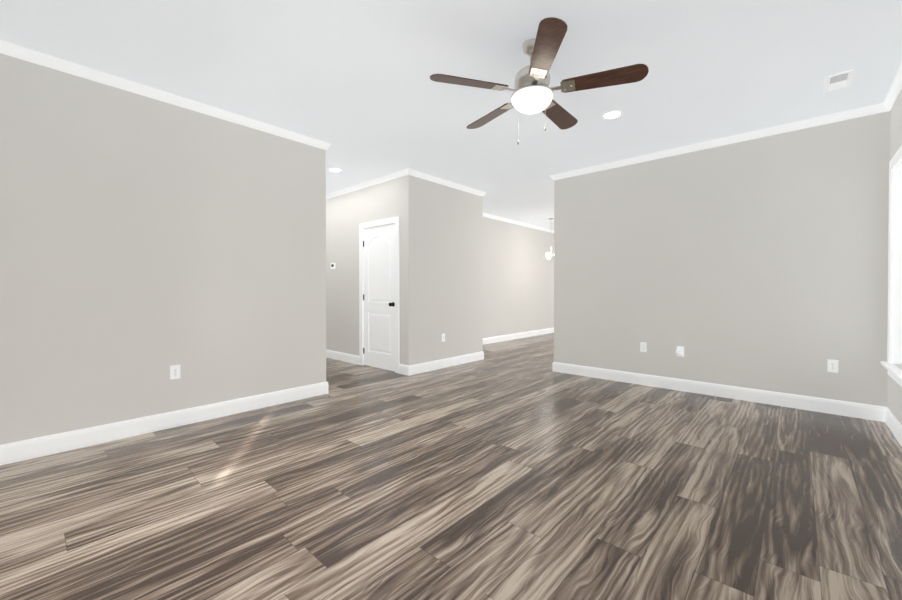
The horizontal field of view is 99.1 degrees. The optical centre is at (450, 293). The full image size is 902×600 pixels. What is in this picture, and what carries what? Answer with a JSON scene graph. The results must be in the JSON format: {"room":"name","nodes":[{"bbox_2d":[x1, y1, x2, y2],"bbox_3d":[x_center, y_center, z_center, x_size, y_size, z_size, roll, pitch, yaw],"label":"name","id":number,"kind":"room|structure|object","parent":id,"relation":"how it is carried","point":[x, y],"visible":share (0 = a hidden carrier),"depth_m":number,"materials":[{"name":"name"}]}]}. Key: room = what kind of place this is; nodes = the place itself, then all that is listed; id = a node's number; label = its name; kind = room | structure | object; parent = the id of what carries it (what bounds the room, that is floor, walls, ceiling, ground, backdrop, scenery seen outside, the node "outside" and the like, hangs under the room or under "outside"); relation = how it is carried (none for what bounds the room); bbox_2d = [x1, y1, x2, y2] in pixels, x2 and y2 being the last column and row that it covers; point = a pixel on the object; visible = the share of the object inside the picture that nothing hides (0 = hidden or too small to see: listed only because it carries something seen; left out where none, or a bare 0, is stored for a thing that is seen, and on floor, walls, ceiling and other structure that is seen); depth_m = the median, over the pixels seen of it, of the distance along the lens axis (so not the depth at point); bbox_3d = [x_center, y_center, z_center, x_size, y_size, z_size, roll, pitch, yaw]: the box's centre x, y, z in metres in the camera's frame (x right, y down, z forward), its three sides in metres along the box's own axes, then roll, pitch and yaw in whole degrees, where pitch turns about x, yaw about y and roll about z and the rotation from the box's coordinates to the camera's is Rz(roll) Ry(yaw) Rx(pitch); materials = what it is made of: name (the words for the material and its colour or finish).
{"room":"empty living room","nodes":[
{"label":"empty living room","id":0,"kind":"room"},
{"bbox_2d":[0,53,325,444],"bbox_3d":[-3.779,-0.265,3.969,3.320,2.710,3.548,0,1,42],"label":"wall","id":1,"kind":"structure","parent":0,"point":[146,243],"depth_m":3.00,"materials":[{"name":"paint"}]},
{"bbox_2d":[0,381,327,465],"bbox_3d":[-2.467,1.033,2.945,0.016,0.130,3.364,0,1,42],"label":"baseboard","id":2,"kind":"structure","parent":1,"relation":"attached to","point":[18,451],"depth_m":3.00,"materials":[{"name":"paint"}]},
{"bbox_2d":[0,40,331,149],"bbox_3d":[-2.426,-1.579,2.946,0.046,0.066,3.334,0,1,42],"label":"crown molding","id":3,"kind":"structure","parent":1,"relation":"attached to","point":[78,70],"depth_m":2.98,"materials":[{"name":"paint"}]},
{"bbox_2d":[170,365,179,379],"bbox_3d":[-2.270,0.647,3.165,0.009,0.114,0.070,0,1,42],"label":"electrical outlet","id":4,"kind":"object","parent":1,"relation":"attached to","point":[174,371],"visible":1,"depth_m":3.16,"materials":[{"name":"white plastic"}]},
{"bbox_2d":[326,175,482,365],"bbox_3d":[-1.256,-0.290,6.773,3.320,2.710,1.606,0,1,42],"label":"wall","id":5,"kind":"structure","parent":0,"point":[440,259],"depth_m":5.69,"materials":[{"name":"paint"}]},
{"bbox_2d":[331,263,335,268],"bbox_3d":[-1.929,-0.450,6.281,0.120,0.090,0.024,0,1,42],"label":"thermostat","id":6,"kind":"object","parent":5,"relation":"attached to","point":[333,265],"visible":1,"depth_m":6.25,"materials":[{"name":"white plastic"}]},
{"bbox_2d":[326,350,358,364],"bbox_3d":[-2.129,1.003,6.480,2.028,0.130,0.016,0,1,42],"label":"baseboard","id":7,"kind":"structure","parent":5,"relation":"attached to","point":[345,357],"depth_m":6.10,"materials":[{"name":"paint"}]},
{"bbox_2d":[326,168,411,198],"bbox_3d":[-1.717,-1.606,6.066,3.166,0.066,0.046,0,1,42],"label":"crown molding","id":8,"kind":"structure","parent":5,"relation":"attached to","point":[407,171],"depth_m":5.55,"materials":[{"name":"paint"}]},
{"bbox_2d":[363,223,394,370],"bbox_3d":[-1.041,0.052,5.491,0.770,2.032,0.104,0,1,42],"label":"door","id":9,"kind":"structure","parent":5,"relation":"in","point":[379,289],"depth_m":5.50,"materials":[{"name":"paint"}]},
{"bbox_2d":[359,216,399,372],"bbox_3d":[-1.015,0.016,5.514,0.910,2.120,0.088,0,1,42],"label":"door frame","id":10,"kind":"structure","parent":5,"relation":"attached to","point":[395,220],"depth_m":5.39,"materials":[{"name":"paint"}]},
{"bbox_2d":[407,352,483,375],"bbox_3d":[-0.016,1.010,5.669,0.016,0.130,1.638,0,1,42],"label":"baseboard","id":11,"kind":"structure","parent":5,"relation":"attached to","point":[452,361],"depth_m":5.55,"materials":[{"name":"paint"}]},
{"bbox_2d":[412,170,485,195],"bbox_3d":[0.016,-1.602,5.659,0.046,0.066,1.636,0,1,42],"label":"crown molding","id":12,"kind":"structure","parent":5,"relation":"attached to","point":[415,173],"depth_m":5.57,"materials":[{"name":"paint"}]},
{"bbox_2d":[0,333,901,599],"bbox_3d":[1.441,1.129,5.237,9.800,0.100,12.800,0,1,42],"label":"floor","id":13,"kind":"structure","parent":0,"point":[517,469],"depth_m":2.06,"materials":[{"name":"brown wood"}]},
{"bbox_2d":[0,0,901,229],"bbox_3d":[1.441,-1.681,5.213,9.800,0.100,12.800,0,1,42],"label":"ceiling","id":14,"kind":"structure","parent":0,"point":[359,90],"depth_m":2.72,"materials":[{"name":"paint"}]},
{"bbox_2d":[328,168,342,172],"bbox_3d":[-1.524,-1.626,5.066,0.184,0.007,0.184,0,1,42],"label":"recessed light","id":15,"kind":"object","parent":14,"relation":"in","point":[336,170],"visible":0.96,"depth_m":5.07,"materials":[{"name":"paint"}]},
{"bbox_2d":[430,17,648,144],"bbox_3d":[0.547,-1.291,2.528,1.289,0.634,1.254,0,1,42],"label":"fan","id":16,"kind":"object","parent":14,"relation":"hanging from","point":[532,93],"visible":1,"depth_m":2.37,"materials":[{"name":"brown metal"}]},
{"bbox_2d":[546,218,553,258],"bbox_3d":[2.201,-1.214,8.473,0.281,0.890,0.268,0,1,42],"label":"pendant light","id":17,"kind":"object","parent":14,"relation":"hanging from","point":[548,255],"visible":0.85,"depth_m":8.45,"materials":[{"name":"silver metal"}]},
{"bbox_2d":[601,110,622,119],"bbox_3d":[1.458,-1.613,3.477,0.184,0.007,0.184,0,1,42],"label":"recessed light","id":18,"kind":"object","parent":14,"relation":"in","point":[612,115],"visible":1,"depth_m":3.48,"materials":[{"name":"paint"}]},
{"bbox_2d":[824,69,854,92],"bbox_3d":[2.938,-1.604,2.915,0.150,0.014,0.305,0,1,42],"label":"ceiling vent","id":19,"kind":"object","parent":14,"relation":"in","point":[841,80],"visible":1,"depth_m":2.90,"materials":[{"name":"metal"}]},
{"bbox_2d":[483,217,553,337],"bbox_3d":[1.736,-0.311,9.231,0.120,2.710,6.050,0,1,42],"label":"wall","id":20,"kind":"structure","parent":0,"point":[518,281],"depth_m":8.88,"materials":[{"name":"paint"}]},
{"bbox_2d":[483,328,553,343],"bbox_3d":[1.710,0.980,9.111,0.016,0.130,5.820,0,1,42],"label":"baseboard","id":21,"kind":"structure","parent":20,"relation":"attached to","point":[495,339],"depth_m":8.86,"materials":[{"name":"paint"}]},
{"bbox_2d":[483,213,553,232],"bbox_3d":[1.711,-1.631,9.067,0.046,0.066,5.790,0,1,42],"label":"crown molding","id":22,"kind":"structure","parent":20,"relation":"attached to","point":[484,214],"depth_m":8.82,"materials":[{"name":"paint"}]},
{"bbox_2d":[554,111,889,406],"bbox_3d":[3.245,-0.264,3.774,4.777,2.710,0.120,0,1,42],"label":"wall","id":23,"kind":"structure","parent":0,"point":[760,263],"depth_m":3.94,"materials":[{"name":"paint"}]},
{"bbox_2d":[640,342,646,351],"bbox_3d":[2.283,0.634,4.561,0.070,0.114,0.009,0,1,42],"label":"electrical outlet","id":24,"kind":"object","parent":23,"relation":"attached to","point":[643,346],"visible":1,"depth_m":4.56,"materials":[{"name":"white plastic"}]},
{"bbox_2d":[676,346,683,356],"bbox_3d":[2.555,0.647,4.286,0.070,0.114,0.072,0,1,42],"label":"electrical outlet","id":25,"kind":"object","parent":23,"relation":"attached to","point":[679,350],"visible":1,"depth_m":4.28,"materials":[{"name":"white plastic"}]},
{"bbox_2d":[550,104,881,179],"bbox_3d":[2.526,-1.590,4.313,3.063,0.066,0.068,0,1,42],"label":"crown molding","id":26,"kind":"structure","parent":23,"relation":"attached to","point":[873,109],"depth_m":3.94,"materials":[{"name":"paint"}]},
{"bbox_2d":[552,362,882,421],"bbox_3d":[2.558,1.022,4.327,3.063,0.130,0.038,0,1,42],"label":"baseboard","id":27,"kind":"structure","parent":23,"relation":"attached to","point":[861,411],"depth_m":3.95,"materials":[{"name":"paint"}]},
{"bbox_2d":[827,359,837,372],"bbox_3d":[3.470,0.659,3.493,0.070,0.114,0.009,0,1,42],"label":"electrical outlet","id":28,"kind":"object","parent":23,"relation":"attached to","point":[832,366],"visible":1,"depth_m":3.49,"materials":[{"name":"white plastic"}]},
{"bbox_2d":[888,90,901,424],"bbox_3d":[1.669,-0.239,0.896,0.120,2.710,6.268,0,1,42],"label":"wall","id":29,"kind":"structure","parent":0,"point":[895,397],"depth_m":3.05,"materials":[{"name":"paint"}]},
{"bbox_2d":[880,145,901,386],"bbox_3d":[3.340,-0.206,2.804,0.160,1.758,0.990,0,1,42],"label":"window unit","id":30,"kind":"structure","parent":29,"relation":"in","point":[894,347],"depth_m":3.09,"materials":[{"name":"paint"}]},
{"bbox_2d":[880,63,901,111],"bbox_3d":[1.674,-1.562,1.014,0.046,0.066,6.068,0,1,42],"label":"crown molding","id":31,"kind":"structure","parent":29,"relation":"attached to","point":[896,87],"depth_m":3.02,"materials":[{"name":"paint"}]},
{"bbox_2d":[883,406,901,446],"bbox_3d":[1.686,1.050,1.027,0.016,0.130,6.068,0,1,42],"label":"baseboard","id":32,"kind":"structure","parent":29,"relation":"attached to","point":[891,421],"depth_m":3.01,"materials":[{"name":"paint"}]}
]}

